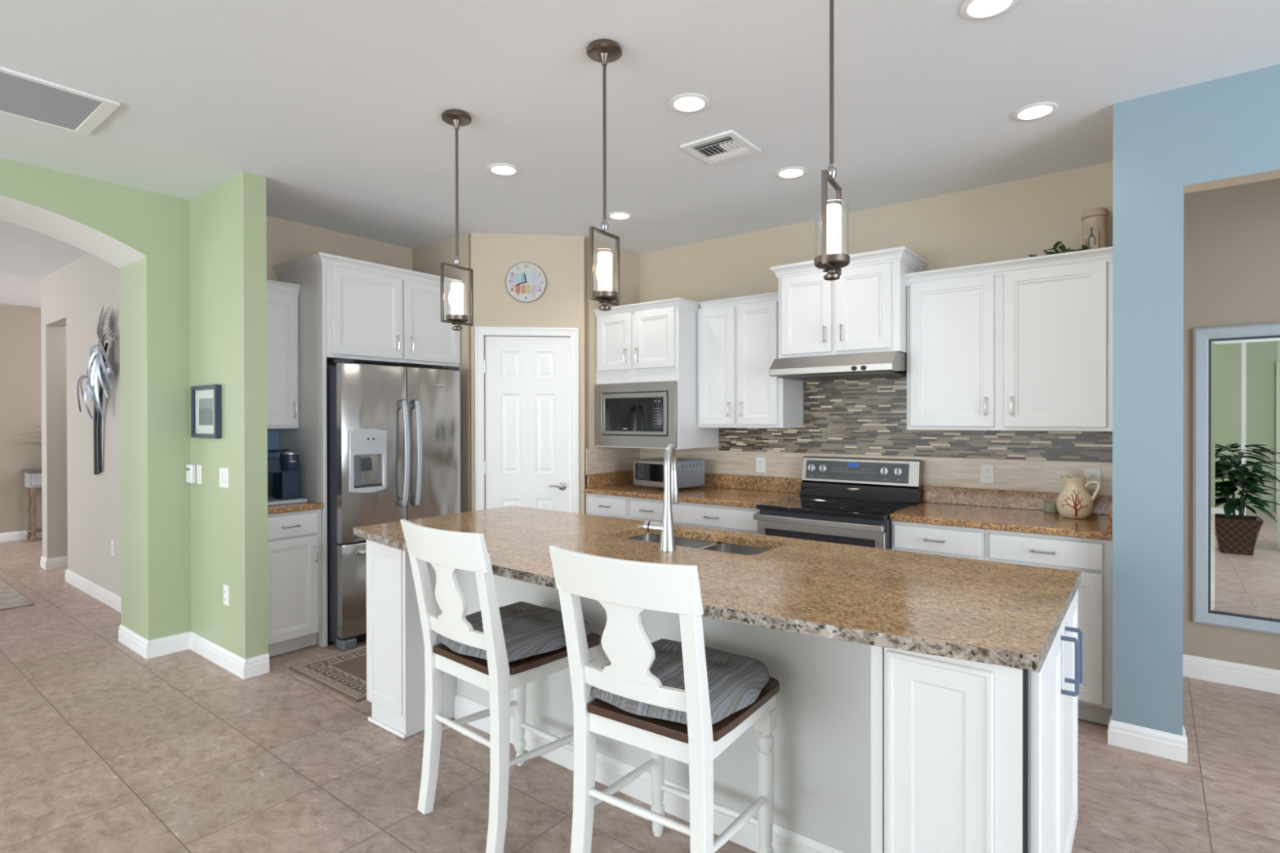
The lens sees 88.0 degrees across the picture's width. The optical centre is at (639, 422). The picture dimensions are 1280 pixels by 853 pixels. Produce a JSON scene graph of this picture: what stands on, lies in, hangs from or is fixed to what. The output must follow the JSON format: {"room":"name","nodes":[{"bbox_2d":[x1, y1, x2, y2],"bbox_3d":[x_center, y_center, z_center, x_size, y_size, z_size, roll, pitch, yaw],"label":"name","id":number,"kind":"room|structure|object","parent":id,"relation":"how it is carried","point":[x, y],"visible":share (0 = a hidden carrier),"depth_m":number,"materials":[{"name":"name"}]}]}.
{"room":"kitchen","nodes":[
{"label":"kitchen","id":0,"kind":"room"},
{"bbox_2d":[0,303,42,533],"bbox_3d":[-8.241,0.009,7.013,0.120,2.810,11.000,0,0,38],"label":"wall","id":1,"kind":"structure","parent":0,"point":[20,371],"depth_m":7.94,"materials":[{"name":"beige paint"}]},
{"bbox_2d":[0,530,42,542],"bbox_3d":[-8.181,1.361,6.984,0.015,0.105,11.015,0,0,38],"label":"baseboard","id":2,"kind":"structure","parent":1,"relation":"attached to","point":[15,535],"depth_m":7.91,"materials":[{"name":"white paint"}]},
{"bbox_2d":[40,276,67,558],"bbox_3d":[-5.729,0.007,6.485,0.200,2.810,0.160,0,0,38],"label":"wall","id":3,"kind":"structure","parent":0,"point":[53,338],"depth_m":6.42,"materials":[{"name":"grey paint"}]},
{"bbox_2d":[40,555,47,569],"bbox_3d":[-5.774,1.360,6.417,0.215,0.105,0.015,0,0,38],"label":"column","id":4,"kind":"structure","parent":3,"relation":"attached to","point":[43,562],"depth_m":6.39,"materials":[{"name":"white paint"}]},
{"bbox_2d":[0,157,191,640],"bbox_3d":[-5.005,0.026,1.776,0.530,2.810,6.680,0,0,38],"label":"wall","id":5,"kind":"structure","parent":0,"point":[144,234],"depth_m":4.05,"materials":[{"name":"green paint"}]},
{"bbox_2d":[118,624,149,659],"bbox_3d":[-3.167,1.365,4.140,0.545,0.105,0.015,0,0,38],"label":"baseboard","id":6,"kind":"object","parent":5,"relation":"attached to","point":[139,644],"visible":1,"depth_m":4.11,"materials":[{"name":"white paint"}]},
{"bbox_2d":[149,631,191,658],"bbox_3d":[-2.885,1.365,4.073,0.015,0.105,0.224,0,0,38],"label":"baseboard","id":7,"kind":"structure","parent":5,"relation":"attached to","point":[180,642],"depth_m":4.06,"materials":[{"name":"white paint"}]},
{"bbox_2d":[45,170,268,658],"bbox_3d":[-3.909,0.010,5.063,4.420,2.810,0.140,0,0,38],"label":"wall","id":8,"kind":"structure","parent":0,"point":[228,242],"depth_m":3.94,"materials":[{"name":"green paint"}]},
{"bbox_2d":[47,555,67,569],"bbox_3d":[-5.637,1.359,6.431,0.015,0.105,0.175,0,0,38],"label":"baseboard","id":9,"kind":"structure","parent":8,"relation":"attached to","point":[60,562],"depth_m":6.42,"materials":[{"name":"white paint"}]},
{"bbox_2d":[65,568,120,612],"bbox_3d":[-4.183,1.362,5.185,2.340,0.105,0.015,0,0,38],"label":"baseboard","id":10,"kind":"structure","parent":8,"relation":"attached to","point":[108,597],"depth_m":5.35,"materials":[{"name":"white paint"}]},
{"bbox_2d":[76,305,115,475],"bbox_3d":[-4.214,-0.239,5.137,0.926,1.311,0.106,0,0,38],"label":"wall sculpture","id":11,"kind":"object","parent":8,"relation":"attached to","point":[91,384],"visible":1,"depth_m":5.07,"materials":[{"name":"grey metal"}]},
{"bbox_2d":[111,540,115,555],"bbox_3d":[-4.037,0.963,5.073,0.072,0.115,0.009,0,0,38],"label":"wall outlet","id":12,"kind":"object","parent":8,"relation":"attached to","point":[113,542],"visible":1,"depth_m":5.07,"materials":[{"name":"white plastic"}]},
{"bbox_2d":[186,463,196,483],"bbox_3d":[-2.788,0.317,4.113,0.090,0.116,0.032,0,0,38],"label":"keypad","id":13,"kind":"object","parent":8,"relation":"attached to","point":[191,469],"visible":1,"depth_m":4.09,"materials":[{"name":"white plastic"}]},
{"bbox_2d":[196,464,202,484],"bbox_3d":[-2.705,0.319,4.062,0.074,0.116,0.012,0,0,38],"label":"wall switch","id":14,"kind":"object","parent":8,"relation":"attached to","point":[199,468],"visible":1,"depth_m":4.05,"materials":[{"name":"white plastic"}]},
{"bbox_2d":[191,384,222,438],"bbox_3d":[-2.596,-0.064,3.961,0.380,0.314,0.033,0,0,38],"label":"framed picture","id":15,"kind":"object","parent":8,"relation":"attached to","point":[206,400],"visible":1,"depth_m":3.95,"materials":[{"name":"blue"}]},
{"bbox_2d":[199,398,213,425],"bbox_3d":[-2.596,-0.064,3.961,0.210,0.160,0.002,0,0,38],"label":"print","id":16,"kind":"object","parent":15,"relation":"attached to","point":[206,405],"depth_m":3.96},
{"bbox_2d":[189,631,246,679],"bbox_3d":[-2.498,1.365,3.906,0.800,0.105,0.015,0,0,38],"label":"baseboard","id":17,"kind":"structure","parent":8,"relation":"attached to","point":[218,655],"depth_m":3.87,"materials":[{"name":"white paint"}]},
{"bbox_2d":[219,467,228,488],"bbox_3d":[-2.414,0.321,3.836,0.118,0.115,0.012,0,0,38],"label":"wall switch","id":18,"kind":"object","parent":8,"relation":"attached to","point":[224,472],"visible":1,"depth_m":3.82,"materials":[{"name":"white plastic"}]},
{"bbox_2d":[222,584,229,606],"bbox_3d":[-2.392,0.998,3.825,0.072,0.115,0.009,0,0,38],"label":"wall outlet","id":19,"kind":"object","parent":8,"relation":"attached to","point":[225,588],"visible":1,"depth_m":3.81,"materials":[{"name":"white plastic"}]},
{"bbox_2d":[245,653,269,678],"bbox_3d":[-2.147,1.365,3.719,0.015,0.105,0.120,0,0,38],"label":"baseboard","id":20,"kind":"structure","parent":8,"relation":"attached to","point":[257,665],"depth_m":3.71,"materials":[{"name":"white paint"}]},
{"bbox_2d":[266,215,412,457],"bbox_3d":[-2.284,0.008,4.874,0.120,2.810,1.550,0,0,38],"label":"wall","id":21,"kind":"structure","parent":0,"point":[287,241],"depth_m":4.75,"materials":[{"name":"beige paint"}]},
{"bbox_2d":[266,428,278,493],"bbox_3d":[-2.589,0.264,4.376,0.007,0.441,0.380,0,0,38],"label":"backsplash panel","id":22,"kind":"object","parent":21,"relation":"attached to","point":[273,433],"visible":0.14,"depth_m":4.49,"materials":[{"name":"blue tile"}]},
{"bbox_2d":[266,280,301,428],"bbox_3d":[-2.452,-0.429,4.266,0.355,0.935,0.383,0,0,38],"label":"upper cabinet","id":23,"kind":"object","parent":21,"relation":"attached to","point":[282,354],"visible":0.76,"depth_m":4.25,"materials":[{"name":"white paint"}]},
{"bbox_2d":[412,234,471,512],"bbox_3d":[-1.518,0.005,5.185,0.710,2.810,0.120,0,0,38],"label":"wall","id":24,"kind":"structure","parent":0,"point":[427,259],"depth_m":4.96,"materials":[{"name":"beige paint"}]},
{"bbox_2d":[471,233,584,514],"bbox_3d":[-0.838,0.005,4.999,0.834,2.810,0.110,0,0,-6],"label":"wall","id":25,"kind":"structure","parent":0,"point":[561,259],"depth_m":4.95,"materials":[{"name":"beige paint"}]},
{"bbox_2d":[505,262,546,302],"bbox_3d":[-0.848,-1.042,4.926,0.300,0.300,0.025,0,0,-6],"label":"wall clock","id":26,"kind":"object","parent":25,"relation":"attached to","point":[525,282],"visible":1,"depth_m":4.92,"materials":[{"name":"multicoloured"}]},
{"bbox_2d":[484,336,569,511],"bbox_3d":[-0.843,0.379,4.945,0.631,2.038,0.096,0,0,-6],"label":"door","id":27,"kind":"structure","parent":25,"relation":"in","point":[526,464],"depth_m":4.96,"materials":[{"name":"white paint"}]},
{"bbox_2d":[475,326,578,513],"bbox_3d":[-0.838,0.351,4.934,0.760,2.118,0.023,0,0,-6],"label":"trim","id":28,"kind":"structure","parent":25,"relation":"attached to","point":[480,331],"depth_m":4.91,"materials":[{"name":"white paint"}]},
{"bbox_2d":[584,238,639,514],"bbox_3d":[-0.200,0.002,5.365,0.115,2.810,0.740,0,0,38],"label":"wall","id":29,"kind":"structure","parent":0,"point":[629,266],"depth_m":5.07,"materials":[{"name":"beige paint"}]},
{"bbox_2d":[585,447,639,474],"bbox_3d":[-0.205,0.291,5.255,0.010,0.198,0.657,0,0,38],"label":"tile backsplash","id":30,"kind":"structure","parent":29,"relation":"attached to","point":[597,460],"depth_m":5.20,"materials":[{"name":"beige tile"}]},
{"bbox_2d":[0,0,1279,307],"bbox_3d":[-2.770,-1.450,2.136,19.000,0.130,14.000,0,0,38],"label":"ceiling","id":31,"kind":"structure","parent":0,"point":[340,105],"depth_m":2.84,"materials":[{"name":"white paint"}]},
{"bbox_2d":[0,66,120,136],"bbox_3d":[-2.732,-1.380,2.676,0.510,0.014,0.900,0,0,38],"label":"ceiling vent","id":32,"kind":"object","parent":31,"relation":"in","point":[24,96],"visible":1,"depth_m":2.87,"materials":[{"name":"white metal"}]},
{"bbox_2d":[440,109,473,330],"bbox_3d":[-0.830,-0.904,3.002,0.134,0.973,0.132,0,0,-10],"label":"pendant light","id":33,"kind":"object","parent":31,"relation":"hanging from","point":[456,290],"visible":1,"depth_m":2.98,"materials":[{"name":"brown metal"}]},
{"bbox_2d":[486,163,519,176],"bbox_3d":[-0.752,-1.419,3.648,0.180,0.063,0.180,0,0,38],"label":"recessed light","id":34,"kind":"object","parent":31,"relation":"in","point":[498,169],"visible":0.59,"depth_m":3.69,"materials":[{"name":"white paint"}]},
{"bbox_2d":[586,39,622,311],"bbox_3d":[-0.131,-0.903,2.462,0.132,0.973,0.132,0,0,-12],"label":"pendant light","id":35,"kind":"object","parent":31,"relation":"hanging from","point":[604,264],"visible":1,"depth_m":2.43,"materials":[{"name":"brown metal"}]},
{"bbox_2d":[606,211,632,220],"bbox_3d":[-0.138,-1.424,4.474,0.180,0.063,0.180,0,0,38],"label":"recessed light","id":36,"kind":"object","parent":31,"relation":"in","point":[617,215],"visible":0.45,"depth_m":4.52,"materials":[{"name":"white paint"}]},
{"bbox_2d":[668,93,710,113],"bbox_3d":[0.214,-1.417,2.887,0.180,0.063,0.180,0,0,38],"label":"recessed light","id":37,"kind":"object","parent":31,"relation":"in","point":[688,103],"visible":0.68,"depth_m":2.93,"materials":[{"name":"white paint"}]},
{"bbox_2d":[680,129,760,165],"bbox_3d":[0.410,-1.388,3.361,0.300,0.014,0.300,0,0,38],"label":"ceiling vent","id":38,"kind":"object","parent":31,"relation":"in","point":[728,145],"visible":1,"depth_m":3.35,"materials":[{"name":"white metal"}]},
{"bbox_2d":[774,166,807,179],"bbox_3d":[0.845,-1.422,3.701,0.180,0.063,0.180,0,0,38],"label":"recessed light","id":39,"kind":"object","parent":31,"relation":"in","point":[791,172],"visible":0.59,"depth_m":3.74,"materials":[{"name":"white paint"}]},
{"bbox_2d":[813,0,849,280],"bbox_3d":[0.558,-0.902,1.928,0.132,0.973,0.132,0,0,-15],"label":"pendant light","id":40,"kind":"object","parent":31,"relation":"hanging from","point":[832,255],"visible":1,"depth_m":1.90,"materials":[{"name":"brown metal"}]},
{"bbox_2d":[960,0,1019,21],"bbox_3d":[1.161,-1.416,2.198,0.180,0.063,0.180,0,0,38],"label":"recessed light","id":41,"kind":"object","parent":31,"relation":"in","point":[971,10],"visible":1,"depth_m":2.25,"materials":[{"name":"white paint"}]},
{"bbox_2d":[1012,102,1058,121],"bbox_3d":[1.772,-1.421,2.971,0.180,0.063,0.180,0,0,38],"label":"recessed light","id":42,"kind":"object","parent":31,"relation":"in","point":[1036,111],"visible":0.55,"depth_m":3.00,"materials":[{"name":"white paint"}]},
{"bbox_2d":[0,537,1279,852],"bbox_3d":[-2.765,1.456,2.149,19.000,0.060,14.000,0,0,38],"label":"floor","id":43,"kind":"structure","parent":0,"point":[105,747],"depth_m":2.68,"materials":[{"name":"tile"}]},
{"bbox_2d":[0,579,33,609],"bbox_3d":[-5.840,1.411,5.340,2.030,0.009,1.080,0,0,38],"label":"rug","id":44,"kind":"object","parent":43,"relation":"on","point":[10,597],"visible":1,"depth_m":5.28,"materials":[{"name":"beige fabric"}]},
{"bbox_2d":[20,468,42,542],"bbox_3d":[-6.991,0.984,8.226,0.335,0.845,0.980,0,0,38],"label":"console table","id":45,"kind":"object","parent":43,"relation":"on","point":[33,477],"visible":0.43,"depth_m":7.83,"materials":[{"name":"grey wood"}]},
{"bbox_2d":[9,419,41,446],"bbox_3d":[-7.101,0.242,8.094,0.312,0.636,0.938,0,0,38],"label":"grass plant","id":46,"kind":"object","parent":45,"relation":"on","point":[38,443],"visible":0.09,"depth_m":7.94,"materials":[{"name":"brown plant"}]},
{"bbox_2d":[27,527,42,533],"bbox_3d":[-6.996,1.291,8.232,0.240,0.030,0.880,0,0,38],"label":"shelf","id":47,"kind":"object","parent":45,"relation":"attached to","point":[30,530],"depth_m":7.86,"materials":[{"name":"brown wood"}]},
{"bbox_2d":[267,508,321,657],"bbox_3d":[-2.333,0.977,4.183,0.642,0.867,0.385,0,0,38],"label":"base cabinet","id":48,"kind":"object","parent":43,"relation":"on","point":[294,538],"visible":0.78,"depth_m":4.03,"materials":[{"name":"white paint"}]},
{"bbox_2d":[267,493,323,514],"bbox_3d":[-2.345,0.513,4.189,0.620,0.054,0.385,0,0,38],"label":"countertop","id":49,"kind":"structure","parent":48,"relation":"on","point":[308,505],"depth_m":4.03,"materials":[{"name":"stone"}]},
{"bbox_2d":[267,448,306,506],"bbox_3d":[-2.309,0.336,4.173,0.320,0.334,0.270,0,0,38],"label":"coffee maker","id":50,"kind":"object","parent":49,"relation":"on","point":[285,469],"visible":0.72,"depth_m":4.15,"materials":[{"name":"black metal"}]},
{"bbox_2d":[287,644,366,702],"bbox_3d":[-1.331,1.408,4.099,0.750,0.010,1.310,0,0,38],"label":"kitchen rug","id":51,"kind":"object","parent":43,"relation":"on","point":[344,673],"visible":0.2,"depth_m":3.74,"materials":[{"name":"beige fabric"}]},
{"bbox_2d":[271,252,461,647],"bbox_3d":[-1.903,0.176,4.723,0.665,2.471,1.078,0,0,38],"label":"tall cabinet","id":52,"kind":"object","parent":43,"relation":"on","point":[362,312],"visible":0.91,"depth_m":4.33,"materials":[{"name":"white paint"}]},
{"bbox_2d":[326,358,460,651],"bbox_3d":[-1.820,0.506,4.635,0.828,1.807,0.886,0,0,38],"label":"refrigerator","id":53,"kind":"object","parent":43,"relation":"on","point":[393,433],"visible":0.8,"depth_m":4.25,"materials":[{"name":"grey metal"}]},
{"bbox_2d":[365,538,456,738],"bbox_3d":[-0.899,0.976,3.432,0.328,0.875,0.942,0,0,38],"label":"island end panel","id":54,"kind":"object","parent":43,"relation":"on","point":[395,646],"visible":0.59,"depth_m":3.04,"materials":[{"name":"white paint"}]},
{"bbox_2d":[400,519,600,852],"bbox_3d":[-0.505,0.884,2.434,0.472,1.076,0.608,0,0,41],"label":"counter stool","id":55,"kind":"object","parent":43,"relation":"on","point":[447,552],"visible":0.72,"depth_m":2.25,"materials":[{"name":"white paint"}]},
{"bbox_2d":[435,601,591,662],"bbox_3d":[-0.471,0.762,2.473,0.489,0.094,0.499,0,0,41],"label":"seat cushion","id":56,"kind":"object","parent":55,"relation":"on","point":[529,629],"visible":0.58,"depth_m":2.35,"materials":[{"name":"fabric"}]},
{"bbox_2d":[586,493,629,519],"bbox_3d":[-0.060,0.968,5.109,0.418,0.872,0.712,0,0,38],"label":"base cabinet","id":57,"kind":"object","parent":43,"relation":"on","point":[612,506],"visible":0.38,"depth_m":4.84,"materials":[{"name":"white paint"}]},
{"bbox_2d":[584,470,802,508],"bbox_3d":[0.370,0.461,4.789,1.466,0.137,0.692,0,0,38],"label":"countertop","id":58,"kind":"structure","parent":57,"relation":"on","point":[725,490],"depth_m":4.76,"materials":[{"name":"stone"}]},
{"bbox_2d":[633,457,704,488],"bbox_3d":[0.206,0.385,4.957,0.371,0.218,0.422,0,0,-44],"label":"toaster oven","id":59,"kind":"object","parent":58,"relation":"on","point":[649,472],"visible":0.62,"depth_m":4.86,"materials":[{"name":"silver metal"}]},
{"bbox_2d":[629,497,663,522],"bbox_3d":[0.250,0.968,4.870,0.361,0.872,0.712,0,0,38],"label":"base cabinet","id":60,"kind":"object","parent":43,"relation":"on","point":[640,508],"visible":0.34,"depth_m":4.63,"materials":[{"name":"white paint"}]},
{"bbox_2d":[548,545,779,852],"bbox_3d":[0.089,0.885,1.970,0.472,1.076,0.608,0,0,34],"label":"counter stool","id":61,"kind":"object","parent":43,"relation":"on","point":[625,588],"visible":0.91,"depth_m":1.79,"materials":[{"name":"white paint"}]},
{"bbox_2d":[589,638,769,724],"bbox_3d":[0.118,0.763,2.012,0.489,0.094,0.499,0,0,34],"label":"seat cushion","id":62,"kind":"object","parent":61,"relation":"on","point":[735,682],"visible":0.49,"depth_m":1.90,"materials":[{"name":"fabric"}]},
{"bbox_2d":[671,502,759,533],"bbox_3d":[0.668,0.969,4.546,0.692,0.872,0.712,0,0,38],"label":"base cabinet","id":63,"kind":"object","parent":43,"relation":"on","point":[740,519],"visible":0.24,"depth_m":4.28,"materials":[{"name":"white paint"}]},
{"bbox_2d":[753,456,922,549],"bbox_3d":[1.215,0.812,4.051,0.770,1.156,0.778,0,0,38],"label":"range","id":64,"kind":"object","parent":43,"relation":"on","point":[846,500],"visible":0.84,"depth_m":4.06,"materials":[{"name":"grey metal"}]},
{"bbox_2d":[753,509,891,549],"bbox_3d":[1.212,0.958,4.046,0.768,0.865,0.766,0,0,38],"label":"oven","id":65,"kind":"object","parent":64,"relation":"in","point":[873,531],"depth_m":3.74,"materials":[{"name":"grey metal"}]},
{"bbox_2d":[755,494,918,520],"bbox_3d":[1.208,0.509,4.041,0.770,0.030,0.655,0,0,38],"label":"cooktop","id":66,"kind":"object","parent":64,"relation":"in","point":[843,507],"depth_m":3.94,"materials":[{"name":"black glass"}]},
{"bbox_2d":[810,467,886,479],"bbox_3d":[1.392,0.330,4.317,0.590,0.061,0.014,0,0,38],"label":"print","id":67,"kind":"object","parent":64,"relation":"attached to","point":[817,473],"depth_m":4.34,"materials":[{"name":"grey"}]},
{"bbox_2d":[891,520,984,559],"bbox_3d":[1.738,0.971,3.717,0.456,0.872,0.712,0,0,38],"label":"base cabinet","id":68,"kind":"object","parent":43,"relation":"on","point":[930,539],"visible":0.28,"depth_m":3.46,"materials":[{"name":"white paint"}]},
{"bbox_2d":[889,485,1112,540],"bbox_3d":[1.953,0.464,3.563,0.987,0.137,0.692,0,0,38],"label":"countertop","id":69,"kind":"structure","parent":68,"relation":"on","point":[1015,511],"depth_m":3.56,"materials":[{"name":"stone"}]},
{"bbox_2d":[1043,502,1057,512],"bbox_3d":[2.279,0.470,3.676,0.068,0.050,0.068,0,0,38],"label":"glass votive","id":70,"kind":"object","parent":69,"relation":"on","point":[1051,507],"visible":0.91,"depth_m":3.65,"materials":[{"name":"green glass"}]},
{"bbox_2d":[1056,475,1101,519],"bbox_3d":[2.268,0.389,3.456,0.167,0.216,0.168,0,0,-7],"label":"ceramic jug","id":71,"kind":"object","parent":69,"relation":"on","point":[1073,501],"visible":1,"depth_m":3.41,"materials":[{"name":"beige ceramic"}]},
{"bbox_2d":[871,589,1082,852],"bbox_3d":[1.032,0.979,1.919,0.408,0.875,0.961,0,0,38],"label":"base cabinet","id":72,"kind":"object","parent":43,"relation":"on","point":[967,756],"visible":0.89,"depth_m":1.58,"materials":[{"name":"white paint"}]},
{"bbox_2d":[984,528,1112,725],"bbox_3d":[2.128,0.971,3.416,0.525,0.872,0.712,0,0,38],"label":"base cabinet","id":73,"kind":"object","parent":43,"relation":"on","point":[1093,557],"visible":0.46,"depth_m":3.07,"materials":[{"name":"white paint"}]},
{"bbox_3d":[0.164,0.976,2.838,2.080,0.874,0.610,0,0,38],"label":"cabinet","id":74,"kind":"object","parent":43,"relation":"on","visible":0},
{"bbox_2d":[353,506,1081,671],"bbox_3d":[0.015,0.521,2.658,2.850,0.034,1.143,0,0,38],"label":"countertop","id":75,"kind":"structure","parent":74,"relation":"on","point":[1010,615],"depth_m":2.12,"materials":[{"name":"stone"}]},
{"bbox_2d":[637,444,679,551],"bbox_3d":[0.081,0.295,2.700,0.156,0.417,0.216,0,0,13],"label":"faucet","id":76,"kind":"object","parent":75,"relation":"on","point":[671,495],"visible":1,"depth_m":2.61,"materials":[{"name":"silver metal"}]},
{"bbox_2d":[625,533,770,555],"bbox_3d":[0.233,0.632,2.855,0.755,0.190,0.345,0,0,38],"label":"sink","id":77,"kind":"object","parent":75,"relation":"in","point":[679,541],"visible":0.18,"depth_m":2.94,"materials":[{"name":"silver metal"}]},
{"bbox_2d":[456,568,871,852],"bbox_3d":[-0.043,0.980,2.571,2.082,0.878,0.055,0,0,38],"label":"wall","id":78,"kind":"structure","parent":0,"point":[821,748],"depth_m":2.14,"materials":[{"name":"white paint"}]},
{"bbox_2d":[453,693,846,852],"bbox_3d":[-0.064,1.364,2.546,2.082,0.110,0.015,0,0,38],"label":"baseboard","id":79,"kind":"structure","parent":78,"relation":"attached to","point":[609,770],"depth_m":2.47,"materials":[{"name":"white paint"}]},
{"bbox_2d":[639,161,1112,503],"bbox_3d":[1.319,0.003,4.582,3.245,2.810,0.120,0,0,38],"label":"wall","id":80,"kind":"structure","parent":0,"point":[1019,219],"depth_m":4.13,"materials":[{"name":"beige paint"}]},
{"bbox_2d":[592,297,719,448],"bbox_3d":[0.133,-0.338,5.037,0.808,1.048,0.605,0,0,38],"label":"upper cabinet","id":81,"kind":"object","parent":80,"relation":"attached to","point":[653,341],"visible":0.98,"depth_m":4.77,"materials":[{"name":"white paint"}]},
{"bbox_2d":[595,380,677,448],"bbox_3d":[-0.041,-0.057,4.843,0.742,0.468,0.030,0,0,38],"label":"microwave","id":82,"kind":"object","parent":81,"relation":"in","point":[648,417],"visible":1,"depth_m":4.82,"materials":[{"name":"silver metal"}]},
{"bbox_2d":[697,292,803,427],"bbox_3d":[0.759,-0.413,4.697,0.675,0.898,0.375,0,0,38],"label":"upper cabinet","id":83,"kind":"object","parent":80,"relation":"attached to","point":[738,337],"visible":0.97,"depth_m":4.56,"materials":[{"name":"white paint"}]},
{"bbox_2d":[768,351,906,381],"bbox_3d":[1.279,-0.347,4.157,0.762,0.126,0.576,0,0,38],"label":"range hood","id":84,"kind":"object","parent":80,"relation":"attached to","point":[873,365],"visible":0.91,"depth_m":3.96,"materials":[{"name":"silver metal"}]},
{"bbox_2d":[769,246,928,359],"bbox_3d":[1.311,-0.708,4.192,0.842,0.590,0.495,0,0,38],"label":"upper cabinet","id":85,"kind":"object","parent":80,"relation":"attached to","point":[864,310],"visible":0.94,"depth_m":3.98,"materials":[{"name":"white paint"}]},
{"bbox_2d":[640,448,1112,495],"bbox_3d":[1.278,0.302,4.531,3.241,0.177,0.011,0,0,38],"label":"tile backsplash","id":86,"kind":"structure","parent":80,"relation":"attached to","point":[1043,476],"depth_m":4.04,"materials":[{"name":"beige tile"}]},
{"bbox_2d":[755,457,765,473],"bbox_3d":[0.877,0.309,4.828,0.076,0.115,0.009,0,0,38],"label":"wall outlet","id":87,"kind":"object","parent":86,"relation":"attached to","point":[760,461],"visible":1,"depth_m":4.82,"materials":[{"name":"white plastic"}]},
{"bbox_2d":[980,463,994,484],"bbox_3d":[2.053,0.304,3.918,0.076,0.115,0.009,0,0,38],"label":"wall outlet","id":88,"kind":"object","parent":86,"relation":"attached to","point":[987,471],"visible":1,"depth_m":3.92,"materials":[{"name":"white plastic"}]},
{"bbox_2d":[983,468,990,472],"bbox_3d":[2.051,0.284,3.916,0.032,0.026,0.003,0,0,38],"label":"socket","id":89,"kind":"object","parent":88,"relation":"attached to","point":[985,470],"depth_m":3.92,"materials":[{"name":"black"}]},
{"bbox_2d":[983,475,990,479],"bbox_3d":[2.051,0.324,3.916,0.032,0.026,0.003,0,0,38],"label":"socket","id":90,"kind":"object","parent":88,"relation":"attached to","point":[985,477],"depth_m":3.92,"materials":[{"name":"white plastic"}]},
{"bbox_2d":[1084,467,1101,489],"bbox_3d":[2.462,0.305,3.602,0.078,0.115,0.009,0,0,38],"label":"wall outlet","id":91,"kind":"object","parent":86,"relation":"attached to","point":[1092,473],"visible":0.61,"depth_m":3.60,"materials":[{"name":"white plastic"}]},
{"bbox_2d":[1088,472,1096,477],"bbox_3d":[2.460,0.285,3.599,0.032,0.026,0.003,0,0,38],"label":"socket","id":92,"kind":"object","parent":91,"relation":"attached to","point":[1091,474],"depth_m":3.60,"materials":[{"name":"white plastic"}]},
{"bbox_2d":[719,371,1112,462],"bbox_3d":[1.582,-0.089,4.292,2.470,0.605,0.013,0,0,38],"label":"backsplash","id":93,"kind":"structure","parent":80,"relation":"attached to","point":[862,416],"depth_m":4.30,"materials":[{"name":"tile"}]},
{"bbox_2d":[904,246,1112,431],"bbox_3d":[2.033,-0.413,3.711,1.044,0.913,0.375,0,0,38],"label":"upper cabinet","id":94,"kind":"object","parent":80,"relation":"attached to","point":[1024,344],"visible":0.87,"depth_m":3.55,"materials":[{"name":"white paint"}]},
{"bbox_2d":[1027,240,1089,257],"bbox_3d":[2.201,-0.912,3.503,0.306,0.085,0.115,0,0,38],"label":"ivy spray","id":95,"kind":"object","parent":94,"relation":"on","point":[1062,247],"visible":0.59,"depth_m":3.48,"materials":[{"name":"green plant"}]},
{"bbox_2d":[1080,207,1109,250],"bbox_3d":[2.388,-0.994,3.482,0.116,0.248,0.116,0,0,18],"label":"canister","id":96,"kind":"object","parent":94,"relation":"on","point":[1095,221],"visible":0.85,"depth_m":3.44,"materials":[{"name":"beige ceramic"}]},
{"bbox_2d":[1088,226,1095,246],"bbox_3d":[2.350,-0.968,3.445,0.004,0.095,0.034,0,0,-45],"label":"picture","id":97,"kind":"object","parent":96,"relation":"attached to","point":[1091,230],"depth_m":3.44,"materials":[{"name":"grey stone"}]},
{"bbox_2d":[1111,63,1279,735],"bbox_3d":[2.803,0.009,2.427,1.740,2.810,0.130,0,0,38],"label":"wall","id":98,"kind":"structure","parent":0,"point":[1148,131],"depth_m":2.81,"materials":[{"name":"blue paint"}]},
{"bbox_2d":[1107,715,1111,745],"bbox_3d":[2.088,1.361,2.941,0.015,0.105,0.085,0,0,38],"label":"baseboard","id":99,"kind":"structure","parent":98,"relation":"attached to","point":[1109,727],"depth_m":2.91,"materials":[{"name":"white paint"}]},
{"bbox_2d":[1111,720,1187,763],"bbox_3d":[2.174,1.361,2.830,0.255,0.105,0.015,0,0,38],"label":"baseboard","id":100,"kind":"structure","parent":98,"relation":"attached to","point":[1164,744],"depth_m":2.82,"materials":[{"name":"white paint"}]},
{"bbox_2d":[1182,725,1186,736],"bbox_3d":[2.313,1.361,2.814,0.015,0.105,0.130,0,0,38],"label":"baseboard","id":101,"kind":"structure","parent":98,"relation":"attached to","point":[1184,729],"depth_m":2.82,"materials":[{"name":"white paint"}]},
{"bbox_2d":[1182,177,1279,670],"bbox_3d":[4.366,0.005,2.715,3.620,2.810,0.120,0,0,38],"label":"wall","id":102,"kind":"structure","parent":0,"point":[1232,233],"depth_m":3.57,"materials":[{"name":"beige paint"}]},
{"bbox_2d":[1182,653,1279,693],"bbox_3d":[4.333,1.351,2.663,3.635,0.120,0.015,0,0,38],"label":"baseboard","id":103,"kind":"structure","parent":102,"relation":"attached to","point":[1260,678],"depth_m":3.55,"materials":[{"name":"white paint"}]},
{"bbox_2d":[1192,322,1279,635],"bbox_3d":[3.418,0.292,3.354,0.950,1.615,0.034,0,0,38],"label":"mirror","id":104,"kind":"object","parent":102,"relation":"attached to","point":[1236,376],"visible":1,"depth_m":3.54,"materials":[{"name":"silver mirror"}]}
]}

